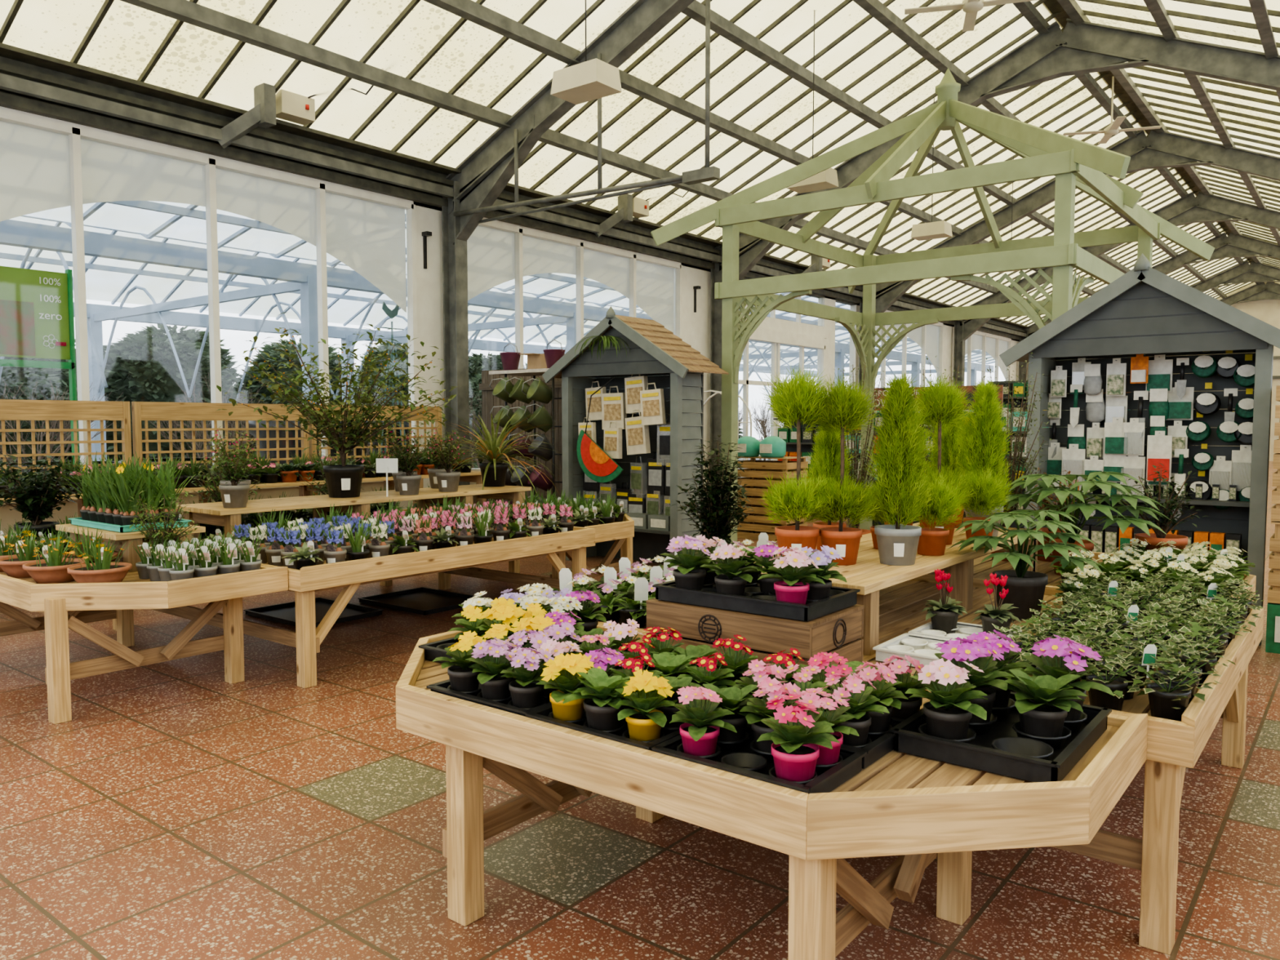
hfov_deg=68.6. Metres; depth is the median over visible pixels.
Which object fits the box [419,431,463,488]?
potted shrub
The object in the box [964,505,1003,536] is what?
pot
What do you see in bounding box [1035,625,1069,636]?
pot
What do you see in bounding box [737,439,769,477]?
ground
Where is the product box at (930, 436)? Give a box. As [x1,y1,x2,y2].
[924,435,933,454]
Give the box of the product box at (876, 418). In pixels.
[873,412,884,430]
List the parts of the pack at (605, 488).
printed panel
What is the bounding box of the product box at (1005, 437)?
[1002,436,1009,456]
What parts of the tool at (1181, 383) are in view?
tool handle, tool blade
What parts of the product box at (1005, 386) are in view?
printed panel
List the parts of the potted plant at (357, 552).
pot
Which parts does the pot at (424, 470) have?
pot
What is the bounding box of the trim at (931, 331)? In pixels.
[875,323,937,371]
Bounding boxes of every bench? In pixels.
[0,471,486,517]
[55,523,205,571]
[176,484,531,538]
[753,522,1041,655]
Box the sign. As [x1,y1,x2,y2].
[0,266,79,471]
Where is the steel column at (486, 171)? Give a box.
[441,0,694,485]
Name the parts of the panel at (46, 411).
rail, post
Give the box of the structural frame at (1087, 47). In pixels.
[710,18,1279,504]
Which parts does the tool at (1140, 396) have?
tool handle, tool blade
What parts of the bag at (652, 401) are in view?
printed panel, handle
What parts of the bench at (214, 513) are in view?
leg, leg, leg, leg, leg, leg, leg, leg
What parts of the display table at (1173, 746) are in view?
leg, leg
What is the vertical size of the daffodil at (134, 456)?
0.437 m
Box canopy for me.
[0,200,995,461]
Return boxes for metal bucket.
[488,377,515,404]
[488,498,512,504]
[490,404,516,431]
[491,432,516,459]
[499,342,520,370]
[504,377,532,404]
[504,463,516,485]
[506,405,534,432]
[507,433,533,461]
[507,463,533,488]
[521,377,552,404]
[524,403,555,432]
[524,434,555,462]
[524,464,552,491]
[524,494,542,502]
[542,339,565,368]
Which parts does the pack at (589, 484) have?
printed panel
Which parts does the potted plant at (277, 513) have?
pot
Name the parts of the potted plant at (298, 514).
pot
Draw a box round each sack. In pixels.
[737,435,759,457]
[759,436,786,457]
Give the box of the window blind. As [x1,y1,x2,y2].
[0,120,406,312]
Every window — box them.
[0,106,419,504]
[471,217,682,471]
[742,293,800,322]
[880,310,943,387]
[966,330,1011,386]
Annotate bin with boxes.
[1265,602,1279,653]
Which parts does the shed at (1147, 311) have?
post, panel, panel, post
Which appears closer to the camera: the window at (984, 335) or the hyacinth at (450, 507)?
the hyacinth at (450, 507)
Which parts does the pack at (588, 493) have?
printed panel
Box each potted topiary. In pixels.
[758,361,838,555]
[807,371,882,564]
[911,371,974,545]
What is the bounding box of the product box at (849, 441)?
[844,435,857,453]
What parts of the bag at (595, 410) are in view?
printed panel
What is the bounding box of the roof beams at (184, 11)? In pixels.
[120,0,1279,302]
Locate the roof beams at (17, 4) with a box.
[0,0,1279,325]
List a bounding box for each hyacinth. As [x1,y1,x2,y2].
[230,523,253,557]
[244,524,270,563]
[257,521,279,546]
[263,527,287,566]
[279,528,301,568]
[283,517,306,532]
[286,523,311,549]
[295,520,315,543]
[301,526,325,564]
[304,517,325,537]
[310,522,332,559]
[322,528,346,564]
[328,515,348,527]
[330,522,355,561]
[334,520,356,543]
[342,516,363,538]
[347,511,367,529]
[351,522,372,558]
[356,516,379,541]
[366,522,390,557]
[369,509,388,519]
[375,520,396,555]
[378,514,400,543]
[386,511,407,536]
[388,507,408,530]
[394,515,416,551]
[400,512,422,537]
[405,506,424,518]
[409,516,433,551]
[417,514,439,549]
[418,511,439,533]
[423,507,444,532]
[425,504,444,525]
[436,512,457,546]
[439,508,458,531]
[445,502,461,515]
[453,512,474,546]
[455,507,475,533]
[455,510,474,533]
[459,501,478,520]
[460,504,479,534]
[474,506,493,528]
[474,508,493,533]
[479,500,497,523]
[490,510,510,541]
[491,506,511,528]
[492,503,511,525]
[493,498,511,517]
[494,500,511,522]
[509,502,528,523]
[509,505,528,537]
[523,501,541,521]
[524,503,544,524]
[525,506,544,536]
[539,502,559,525]
[555,503,574,532]
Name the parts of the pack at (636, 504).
printed panel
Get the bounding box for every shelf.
[488,368,549,376]
[634,528,670,534]
[786,442,821,444]
[840,430,1026,433]
[849,453,1026,458]
[1003,396,1027,399]
[1048,493,1249,506]
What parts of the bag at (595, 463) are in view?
printed panel, panel, cord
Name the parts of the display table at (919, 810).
leg, leg, leg, leg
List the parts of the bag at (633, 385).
printed panel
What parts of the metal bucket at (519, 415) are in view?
handle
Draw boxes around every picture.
[0,299,35,355]
[1077,529,1088,539]
[1091,530,1102,552]
[1105,531,1116,553]
[1120,537,1129,550]
[1147,484,1153,495]
[1163,485,1169,496]
[1185,537,1191,554]
[1195,486,1202,497]
[1210,543,1222,556]
[1212,487,1218,498]
[1226,539,1239,555]
[1229,487,1235,498]
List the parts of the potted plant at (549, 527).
pot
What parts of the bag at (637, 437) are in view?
printed panel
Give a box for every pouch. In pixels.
[1049,480,1058,504]
[1066,424,1086,448]
[1083,364,1102,395]
[1085,389,1105,422]
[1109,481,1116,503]
[1148,388,1168,420]
[1149,415,1166,435]
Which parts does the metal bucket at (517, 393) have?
handle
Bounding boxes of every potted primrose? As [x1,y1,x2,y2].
[432,630,486,691]
[448,604,489,648]
[451,591,496,624]
[465,637,518,699]
[471,623,515,673]
[475,604,523,644]
[490,596,523,621]
[497,588,528,606]
[500,647,554,708]
[505,628,550,680]
[506,615,555,661]
[514,588,551,617]
[516,582,555,611]
[516,602,546,645]
[536,638,582,697]
[536,653,594,720]
[541,587,574,617]
[542,622,582,654]
[543,611,584,644]
[544,595,583,638]
[560,589,608,631]
[562,667,630,730]
[573,627,608,644]
[576,634,623,666]
[582,647,625,687]
[596,618,647,669]
[608,653,662,709]
[609,636,658,670]
[614,668,675,741]
[639,626,684,655]
[643,652,697,682]
[652,674,703,728]
[660,534,719,590]
[669,644,718,684]
[669,685,737,755]
[675,534,724,587]
[676,652,736,688]
[700,542,759,595]
[702,684,759,747]
[708,634,758,687]
[733,658,788,706]
[737,546,771,586]
[739,676,803,752]
[751,543,787,595]
[752,647,808,702]
[756,693,839,784]
[757,546,825,604]
[783,663,831,711]
[795,652,853,691]
[797,687,858,764]
[800,545,846,599]
[822,671,888,746]
[831,661,884,680]
[845,661,908,732]
[876,654,929,719]
[905,657,987,739]
[934,635,1017,722]
[966,629,1032,707]
[1003,669,1087,737]
[1021,634,1114,720]
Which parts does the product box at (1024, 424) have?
printed panel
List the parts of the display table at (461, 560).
leg, leg, leg, leg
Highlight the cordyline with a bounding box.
[421,408,566,498]
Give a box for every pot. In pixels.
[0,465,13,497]
[0,551,35,572]
[0,554,44,577]
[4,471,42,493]
[13,521,59,539]
[22,559,85,583]
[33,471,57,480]
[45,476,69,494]
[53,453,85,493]
[61,551,119,563]
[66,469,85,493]
[66,562,132,582]
[80,509,89,520]
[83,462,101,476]
[87,510,97,521]
[95,511,106,523]
[103,512,114,524]
[112,513,123,525]
[120,515,140,525]
[135,561,155,578]
[141,512,159,523]
[146,563,165,581]
[157,564,177,581]
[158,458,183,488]
[160,511,178,520]
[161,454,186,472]
[168,567,194,580]
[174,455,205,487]
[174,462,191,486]
[187,563,200,577]
[193,564,217,577]
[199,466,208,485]
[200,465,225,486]
[212,561,222,574]
[216,561,239,574]
[218,484,249,508]
[219,479,250,502]
[233,557,246,572]
[239,559,262,571]
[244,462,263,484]
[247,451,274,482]
[255,545,269,563]
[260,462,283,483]
[265,547,284,566]
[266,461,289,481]
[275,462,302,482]
[280,549,300,568]
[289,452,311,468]
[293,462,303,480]
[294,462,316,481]
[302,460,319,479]
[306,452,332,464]
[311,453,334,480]
[311,546,325,564]
[320,455,334,465]
[320,543,329,559]
[323,464,364,497]
[324,548,346,564]
[329,455,350,465]
[333,543,351,561]
[352,461,368,476]
[355,448,386,476]
[361,462,376,477]
[363,541,371,558]
[368,542,390,557]
[373,456,391,476]
[377,537,396,555]
[378,450,395,458]
[391,471,417,491]
[395,474,421,495]
[408,457,426,475]
[413,537,433,551]
[419,457,437,475]
[427,468,452,488]
[429,534,438,549]
[435,471,460,492]
[440,531,457,546]
[447,665,481,691]
[451,444,465,471]
[454,533,474,546]
[455,528,474,533]
[461,457,476,472]
[475,527,493,533]
[478,672,512,699]
[479,462,508,486]
[492,528,510,541]
[508,680,544,708]
[526,524,543,536]
[540,675,557,697]
[549,689,585,720]
[557,520,574,532]
[575,618,598,631]
[583,697,624,730]
[622,697,634,709]
[625,708,663,741]
[657,706,684,728]
[673,568,706,590]
[679,672,699,684]
[680,722,719,755]
[699,566,720,587]
[714,574,746,595]
[717,716,747,747]
[719,675,751,687]
[737,564,762,586]
[751,720,773,752]
[757,573,783,595]
[771,742,819,784]
[773,581,808,604]
[774,525,819,555]
[806,578,831,599]
[813,521,846,550]
[815,732,843,764]
[819,527,862,564]
[831,712,871,746]
[861,528,871,534]
[866,702,893,732]
[870,526,878,549]
[874,524,921,565]
[884,515,913,525]
[891,695,922,719]
[916,527,949,555]
[919,511,957,545]
[923,701,972,739]
[929,608,959,634]
[954,507,964,528]
[963,516,995,539]
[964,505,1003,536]
[968,686,995,722]
[980,613,1012,639]
[990,678,1010,707]
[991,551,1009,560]
[992,569,1048,620]
[1017,698,1067,737]
[1029,635,1058,641]
[1034,527,1066,561]
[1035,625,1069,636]
[1049,538,1093,575]
[1050,617,1084,644]
[1064,683,1085,720]
[1070,677,1080,683]
[1071,606,1101,631]
[1080,649,1099,679]
[1085,674,1128,711]
[1094,596,1117,610]
[1094,622,1128,645]
[1096,661,1139,699]
[1107,617,1133,639]
[1111,609,1142,637]
[1113,657,1150,688]
[1123,606,1152,627]
[1126,600,1152,608]
[1133,533,1187,556]
[1134,594,1161,614]
[1142,627,1177,656]
[1146,682,1191,721]
[1151,591,1170,608]
[1153,670,1199,705]
[1159,607,1193,635]
[1163,585,1183,595]
[1164,617,1191,635]
[1164,662,1202,693]
[1172,605,1200,622]
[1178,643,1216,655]
[1179,596,1203,621]
[1191,627,1228,638]
[1200,591,1224,601]
[1203,621,1238,648]
[1213,607,1247,623]
[1216,603,1248,610]
[1222,617,1241,633]
[1223,597,1253,619]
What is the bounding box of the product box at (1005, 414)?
[1000,411,1010,431]
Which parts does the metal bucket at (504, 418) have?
handle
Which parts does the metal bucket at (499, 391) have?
handle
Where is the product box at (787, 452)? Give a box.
[777,451,790,461]
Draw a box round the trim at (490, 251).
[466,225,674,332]
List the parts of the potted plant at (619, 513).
pot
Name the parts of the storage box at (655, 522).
panel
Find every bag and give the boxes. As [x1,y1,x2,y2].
[576,377,623,482]
[578,417,596,443]
[585,381,606,421]
[601,386,626,429]
[603,422,622,458]
[624,373,648,413]
[625,409,650,454]
[640,382,666,425]
[656,414,687,465]
[1061,444,1085,485]
[1105,395,1128,422]
[1120,455,1145,496]
[1122,417,1145,455]
[1231,444,1251,491]
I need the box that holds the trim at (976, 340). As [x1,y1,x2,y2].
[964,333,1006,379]
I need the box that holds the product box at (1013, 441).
[1010,436,1026,456]
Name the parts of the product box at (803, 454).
printed panel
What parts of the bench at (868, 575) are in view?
leg, leg, leg, leg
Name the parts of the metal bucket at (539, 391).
handle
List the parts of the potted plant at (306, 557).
pot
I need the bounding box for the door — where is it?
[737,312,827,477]
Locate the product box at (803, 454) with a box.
[801,452,813,466]
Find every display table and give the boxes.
[0,546,288,724]
[112,510,595,688]
[395,624,1147,959]
[400,504,634,591]
[546,573,1263,955]
[973,551,1256,601]
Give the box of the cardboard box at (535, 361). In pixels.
[519,353,546,368]
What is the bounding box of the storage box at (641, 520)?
[626,512,649,528]
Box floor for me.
[0,461,1279,959]
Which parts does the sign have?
panel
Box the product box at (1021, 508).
[1013,502,1024,510]
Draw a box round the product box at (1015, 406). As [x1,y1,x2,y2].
[1012,404,1026,411]
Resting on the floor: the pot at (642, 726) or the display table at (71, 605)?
the display table at (71, 605)
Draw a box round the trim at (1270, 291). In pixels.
[1117,282,1279,358]
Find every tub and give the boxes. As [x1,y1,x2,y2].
[0,461,121,475]
[119,457,224,470]
[248,420,374,465]
[368,417,472,454]
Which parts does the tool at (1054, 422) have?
tool blade, tool handle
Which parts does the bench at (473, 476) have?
leg, leg, leg, leg, leg, leg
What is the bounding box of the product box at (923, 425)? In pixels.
[922,417,937,431]
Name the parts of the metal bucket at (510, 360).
handle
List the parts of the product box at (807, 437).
printed panel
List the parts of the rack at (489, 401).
rail, rail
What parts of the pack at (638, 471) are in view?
printed panel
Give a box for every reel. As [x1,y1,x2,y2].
[1186,412,1211,441]
[1186,470,1212,499]
[1191,351,1217,377]
[1191,443,1213,471]
[1193,382,1221,415]
[1210,489,1231,510]
[1214,350,1240,378]
[1216,410,1241,442]
[1233,354,1255,386]
[1234,421,1253,444]
[1235,388,1253,418]
[1238,487,1250,501]
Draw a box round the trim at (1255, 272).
[1070,260,1279,377]
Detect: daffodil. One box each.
[58,456,128,521]
[60,450,115,520]
[72,458,126,523]
[73,453,141,524]
[77,458,132,500]
[79,457,154,525]
[88,450,129,491]
[92,459,148,507]
[94,456,148,496]
[96,462,157,525]
[100,454,144,480]
[111,453,155,524]
[115,451,170,482]
[115,457,180,523]
[116,457,172,484]
[127,458,188,522]
[129,456,183,488]
[138,452,195,520]
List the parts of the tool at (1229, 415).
tool blade, tool handle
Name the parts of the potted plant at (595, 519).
pot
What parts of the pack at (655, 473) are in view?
printed panel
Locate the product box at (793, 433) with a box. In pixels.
[789,427,801,442]
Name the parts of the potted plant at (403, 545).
pot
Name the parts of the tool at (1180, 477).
tool blade, tool handle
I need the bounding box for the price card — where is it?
[376,458,398,496]
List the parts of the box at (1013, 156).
suspension rod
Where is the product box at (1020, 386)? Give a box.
[1013,382,1026,396]
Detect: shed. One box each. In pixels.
[542,306,728,563]
[999,253,1279,645]
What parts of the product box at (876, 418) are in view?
printed panel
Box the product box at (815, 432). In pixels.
[813,427,821,442]
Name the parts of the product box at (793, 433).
printed panel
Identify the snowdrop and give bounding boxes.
[132,536,160,578]
[142,537,173,581]
[155,539,185,581]
[158,533,184,563]
[164,541,196,580]
[165,535,196,564]
[178,537,208,577]
[180,533,206,557]
[189,537,221,577]
[193,533,219,559]
[200,533,229,574]
[204,529,229,545]
[213,533,242,574]
[215,530,239,553]
[226,530,252,572]
[235,533,264,571]
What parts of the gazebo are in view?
post, post, post, post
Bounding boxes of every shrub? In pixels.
[0,376,125,462]
[0,453,82,539]
[127,488,200,559]
[148,373,262,463]
[190,449,266,502]
[203,426,257,502]
[205,440,263,508]
[216,312,457,497]
[299,448,364,513]
[343,386,408,459]
[380,423,422,491]
[389,437,432,495]
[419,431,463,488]
[422,425,465,492]
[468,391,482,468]
[671,435,755,545]
[738,404,757,432]
[749,393,783,460]
[1111,462,1208,556]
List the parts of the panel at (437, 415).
post, rail, post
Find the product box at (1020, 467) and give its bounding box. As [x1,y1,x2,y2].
[1010,465,1026,479]
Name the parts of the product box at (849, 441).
printed panel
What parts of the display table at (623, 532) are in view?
leg, leg, leg, leg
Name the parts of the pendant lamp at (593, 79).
suspension rod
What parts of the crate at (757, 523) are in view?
corner post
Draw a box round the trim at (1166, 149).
[858,128,1279,393]
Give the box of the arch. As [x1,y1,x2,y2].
[703,390,751,486]
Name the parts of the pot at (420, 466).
pot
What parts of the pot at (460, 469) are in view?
pot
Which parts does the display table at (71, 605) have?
leg, leg, leg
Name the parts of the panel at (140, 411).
post, rail, post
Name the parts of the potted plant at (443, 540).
pot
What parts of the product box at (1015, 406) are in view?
printed panel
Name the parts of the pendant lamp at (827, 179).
suspension rod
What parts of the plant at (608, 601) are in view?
pot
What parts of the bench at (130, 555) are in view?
leg, leg, leg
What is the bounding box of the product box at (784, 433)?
[777,427,789,442]
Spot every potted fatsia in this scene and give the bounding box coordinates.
[947,509,1106,620]
[1000,471,1170,575]
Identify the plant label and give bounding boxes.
[1107,580,1118,599]
[1126,604,1138,632]
[1141,644,1156,678]
[1164,546,1173,566]
[1176,555,1184,566]
[1206,582,1217,601]
[1220,549,1227,555]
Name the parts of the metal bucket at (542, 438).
handle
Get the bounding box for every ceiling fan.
[904,0,1035,31]
[1062,75,1161,143]
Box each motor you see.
[594,191,688,237]
[800,248,859,273]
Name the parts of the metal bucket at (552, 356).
handle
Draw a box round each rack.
[479,368,578,503]
[488,368,562,499]
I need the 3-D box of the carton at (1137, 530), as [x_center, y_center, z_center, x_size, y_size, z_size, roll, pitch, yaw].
[3.939,0.500,7.373,0.090,0.240,0.104,3,4,38]
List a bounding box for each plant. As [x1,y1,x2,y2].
[0,525,35,572]
[0,529,54,577]
[0,530,10,543]
[2,519,36,546]
[14,529,39,547]
[22,532,85,583]
[35,524,71,548]
[35,538,47,554]
[36,531,44,542]
[38,533,66,546]
[48,515,78,543]
[51,537,76,554]
[57,511,80,524]
[61,527,119,563]
[61,537,70,548]
[66,535,132,582]
[88,543,122,562]
[185,497,216,538]
[200,528,226,542]
[207,524,224,534]
[220,530,241,543]
[240,513,254,525]
[246,492,263,520]
[248,511,272,528]
[253,509,283,525]
[263,510,292,530]
[267,491,293,527]
[275,539,293,546]
[280,541,323,569]
[284,508,310,522]
[301,508,312,522]
[315,503,342,524]
[332,505,359,519]
[342,518,375,560]
[362,509,390,536]
[369,502,388,515]
[371,483,389,507]
[376,499,400,514]
[381,501,403,511]
[388,530,418,554]
[396,500,418,516]
[430,494,455,511]
[430,502,443,508]
[430,525,457,549]
[443,496,466,509]
[471,507,497,543]
[477,498,499,534]
[507,517,530,538]
[508,514,528,519]
[519,488,544,506]
[536,488,559,506]
[540,514,562,534]
[541,505,556,519]
[543,568,581,596]
[551,490,571,510]
[555,506,572,524]
[565,490,587,515]
[566,574,603,613]
[570,505,584,519]
[570,507,592,527]
[572,568,600,591]
[574,335,630,357]
[579,493,600,515]
[581,506,604,525]
[586,564,608,587]
[587,567,627,597]
[588,577,626,622]
[595,493,618,524]
[595,500,606,511]
[596,504,614,523]
[608,577,654,628]
[611,501,630,521]
[611,575,637,617]
[616,567,636,592]
[617,557,640,583]
[625,563,653,582]
[631,557,651,578]
[635,580,671,621]
[642,555,665,574]
[644,577,665,622]
[647,556,675,579]
[648,565,662,596]
[655,573,675,582]
[662,567,675,582]
[727,541,743,546]
[732,537,754,546]
[756,538,766,547]
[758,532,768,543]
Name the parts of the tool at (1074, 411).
tool blade, tool handle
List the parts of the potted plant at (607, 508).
pot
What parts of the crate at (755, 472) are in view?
corner post, corner post, corner post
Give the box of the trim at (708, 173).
[453,0,719,223]
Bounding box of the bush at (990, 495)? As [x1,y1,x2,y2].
[957,462,1014,539]
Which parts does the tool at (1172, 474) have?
tool blade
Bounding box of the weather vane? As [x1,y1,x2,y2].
[380,301,407,453]
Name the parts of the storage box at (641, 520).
panel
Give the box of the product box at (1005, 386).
[999,382,1012,397]
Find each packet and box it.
[1046,393,1062,418]
[1046,442,1066,475]
[1050,365,1066,397]
[1062,485,1083,505]
[1071,358,1091,390]
[1084,455,1103,480]
[1085,422,1104,458]
[1103,417,1129,455]
[1103,454,1125,482]
[1106,358,1126,395]
[1145,354,1173,392]
[1146,481,1168,485]
[1165,382,1194,420]
[1167,420,1187,457]
[1208,456,1231,490]
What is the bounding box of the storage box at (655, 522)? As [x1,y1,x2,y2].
[648,514,670,531]
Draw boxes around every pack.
[582,472,602,491]
[582,490,599,504]
[600,481,616,503]
[615,481,631,512]
[626,493,645,513]
[630,456,647,497]
[645,489,663,514]
[647,452,664,494]
[663,495,670,515]
[664,462,670,495]
[1129,354,1148,383]
[1146,431,1172,481]
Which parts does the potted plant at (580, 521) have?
pot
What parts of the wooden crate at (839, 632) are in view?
lid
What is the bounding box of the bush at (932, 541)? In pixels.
[905,467,970,555]
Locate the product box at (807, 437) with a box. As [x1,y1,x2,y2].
[801,427,814,442]
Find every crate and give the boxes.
[646,598,864,679]
[737,455,808,495]
[737,493,807,542]
[1267,520,1279,604]
[1271,453,1279,521]
[1273,385,1279,453]
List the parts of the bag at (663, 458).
printed panel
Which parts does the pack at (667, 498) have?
printed panel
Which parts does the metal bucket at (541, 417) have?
handle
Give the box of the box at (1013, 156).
[997,155,1027,272]
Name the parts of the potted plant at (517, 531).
pot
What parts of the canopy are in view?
post, post, post, roof frame, post, post, post, post, post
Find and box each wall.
[0,88,1098,536]
[1126,280,1279,461]
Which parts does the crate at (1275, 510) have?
corner post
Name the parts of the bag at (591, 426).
printed panel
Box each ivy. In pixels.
[988,623,1036,692]
[998,624,1037,663]
[1008,617,1057,667]
[1016,636,1090,672]
[1017,596,1079,641]
[1017,612,1065,641]
[1031,629,1092,683]
[1034,591,1092,644]
[1053,592,1100,633]
[1053,619,1113,679]
[1062,585,1110,631]
[1064,611,1116,661]
[1075,582,1115,616]
[1075,608,1125,661]
[1079,648,1144,711]
[1081,631,1159,699]
[1083,576,1125,610]
[1083,598,1135,645]
[1093,595,1141,639]
[1097,574,1132,608]
[1102,584,1152,637]
[1102,628,1159,688]
[1105,614,1171,677]
[1106,569,1143,605]
[1113,580,1168,627]
[1116,583,1159,608]
[1126,613,1178,667]
[1127,655,1204,721]
[1128,573,1171,614]
[1130,602,1187,656]
[1132,633,1220,705]
[1139,598,1189,635]
[1141,570,1178,608]
[1146,592,1199,635]
[1151,584,1199,635]
[1151,635,1221,693]
[1156,623,1235,687]
[1164,570,1208,621]
[1166,621,1224,663]
[1171,586,1207,622]
[1173,575,1218,615]
[1173,606,1243,661]
[1176,598,1250,638]
[1189,594,1247,648]
[1196,578,1263,626]
[1200,595,1251,633]
[1204,578,1257,610]
[1208,577,1265,619]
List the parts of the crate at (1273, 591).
corner post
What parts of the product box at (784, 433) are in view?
printed panel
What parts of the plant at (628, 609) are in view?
pot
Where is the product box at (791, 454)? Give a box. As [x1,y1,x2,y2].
[789,452,801,461]
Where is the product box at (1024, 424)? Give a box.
[1011,411,1026,431]
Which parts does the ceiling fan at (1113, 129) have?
blade, blade, motor, blade, blade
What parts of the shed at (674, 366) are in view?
post, panel, panel, post, panel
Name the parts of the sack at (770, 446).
printed panel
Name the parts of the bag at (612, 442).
printed panel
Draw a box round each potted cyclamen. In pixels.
[920,568,967,634]
[971,573,1021,639]
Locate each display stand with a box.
[773,401,882,476]
[840,385,1042,528]
[989,380,1151,462]
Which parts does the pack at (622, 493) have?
printed panel, handle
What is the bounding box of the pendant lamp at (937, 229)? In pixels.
[911,97,952,240]
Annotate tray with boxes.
[68,517,191,532]
[244,597,383,626]
[357,586,488,615]
[417,637,479,664]
[426,679,551,717]
[525,704,679,751]
[651,724,866,794]
[652,573,860,621]
[746,716,905,768]
[872,632,961,666]
[889,691,1111,782]
[907,621,1022,643]
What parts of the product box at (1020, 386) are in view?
printed panel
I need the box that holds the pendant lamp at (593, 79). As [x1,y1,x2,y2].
[550,0,622,104]
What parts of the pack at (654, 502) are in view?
printed panel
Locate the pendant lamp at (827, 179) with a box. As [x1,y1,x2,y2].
[786,9,838,193]
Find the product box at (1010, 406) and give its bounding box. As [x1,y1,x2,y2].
[1002,404,1011,412]
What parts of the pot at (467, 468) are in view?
pot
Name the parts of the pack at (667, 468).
printed panel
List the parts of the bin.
panel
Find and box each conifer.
[801,420,854,550]
[811,353,888,534]
[862,367,942,565]
[871,429,930,525]
[924,394,975,528]
[951,377,1013,536]
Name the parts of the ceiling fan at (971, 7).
blade, blade, motor, blade, blade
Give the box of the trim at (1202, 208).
[952,191,1279,386]
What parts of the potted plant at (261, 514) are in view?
pot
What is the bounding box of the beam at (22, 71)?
[0,42,1029,340]
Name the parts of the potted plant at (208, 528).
pot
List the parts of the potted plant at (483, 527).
pot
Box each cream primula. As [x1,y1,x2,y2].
[1049,551,1088,583]
[1055,572,1097,613]
[1059,548,1095,570]
[1061,567,1102,596]
[1075,564,1110,595]
[1089,553,1126,591]
[1094,551,1128,584]
[1102,549,1133,586]
[1107,545,1142,578]
[1119,542,1147,559]
[1123,552,1168,590]
[1123,560,1159,591]
[1124,537,1153,556]
[1134,550,1168,589]
[1146,548,1173,585]
[1151,560,1198,595]
[1152,546,1177,561]
[1155,540,1184,561]
[1163,560,1199,591]
[1165,553,1204,592]
[1177,551,1207,589]
[1181,549,1216,572]
[1185,543,1216,566]
[1191,541,1217,563]
[1194,566,1229,601]
[1199,563,1237,597]
[1200,559,1241,597]
[1208,554,1249,592]
[1212,549,1252,586]
[1216,546,1255,581]
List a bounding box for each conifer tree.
[0,356,79,462]
[36,339,77,400]
[64,333,254,461]
[116,324,244,399]
[230,346,370,464]
[240,337,341,391]
[354,342,408,391]
[359,359,482,468]
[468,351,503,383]
[468,368,493,463]
[738,411,742,438]
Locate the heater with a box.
[217,82,373,148]
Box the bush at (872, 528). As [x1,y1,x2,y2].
[862,479,911,549]
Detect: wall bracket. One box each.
[422,231,431,268]
[693,285,700,312]
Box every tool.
[1048,418,1060,457]
[1070,384,1082,427]
[1087,493,1096,516]
[1133,391,1148,435]
[1170,473,1185,519]
[1174,448,1188,496]
[1176,357,1189,399]
[1223,388,1237,422]
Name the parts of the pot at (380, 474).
pot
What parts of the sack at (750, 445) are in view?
printed panel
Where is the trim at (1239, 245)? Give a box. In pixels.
[1018,231,1279,380]
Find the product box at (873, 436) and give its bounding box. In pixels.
[873,435,882,453]
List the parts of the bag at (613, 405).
printed panel, handle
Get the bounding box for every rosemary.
[910,355,965,473]
[976,352,1053,560]
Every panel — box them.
[0,399,132,473]
[131,401,309,467]
[308,404,442,495]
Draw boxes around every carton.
[1076,524,1092,539]
[1086,488,1094,494]
[1090,524,1105,552]
[1104,525,1119,553]
[1118,526,1134,551]
[1133,527,1149,535]
[1147,484,1155,497]
[1148,528,1162,533]
[1162,482,1170,497]
[1167,529,1178,534]
[1178,529,1194,554]
[1180,485,1186,498]
[1193,531,1209,550]
[1195,484,1203,499]
[1209,532,1226,564]
[1212,484,1220,500]
[1225,533,1241,557]
[1228,484,1236,501]
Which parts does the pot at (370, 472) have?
pot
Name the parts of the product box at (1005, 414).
printed panel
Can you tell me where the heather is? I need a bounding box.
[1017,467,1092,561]
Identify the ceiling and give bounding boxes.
[0,0,1279,326]
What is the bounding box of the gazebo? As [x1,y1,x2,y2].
[650,67,1214,548]

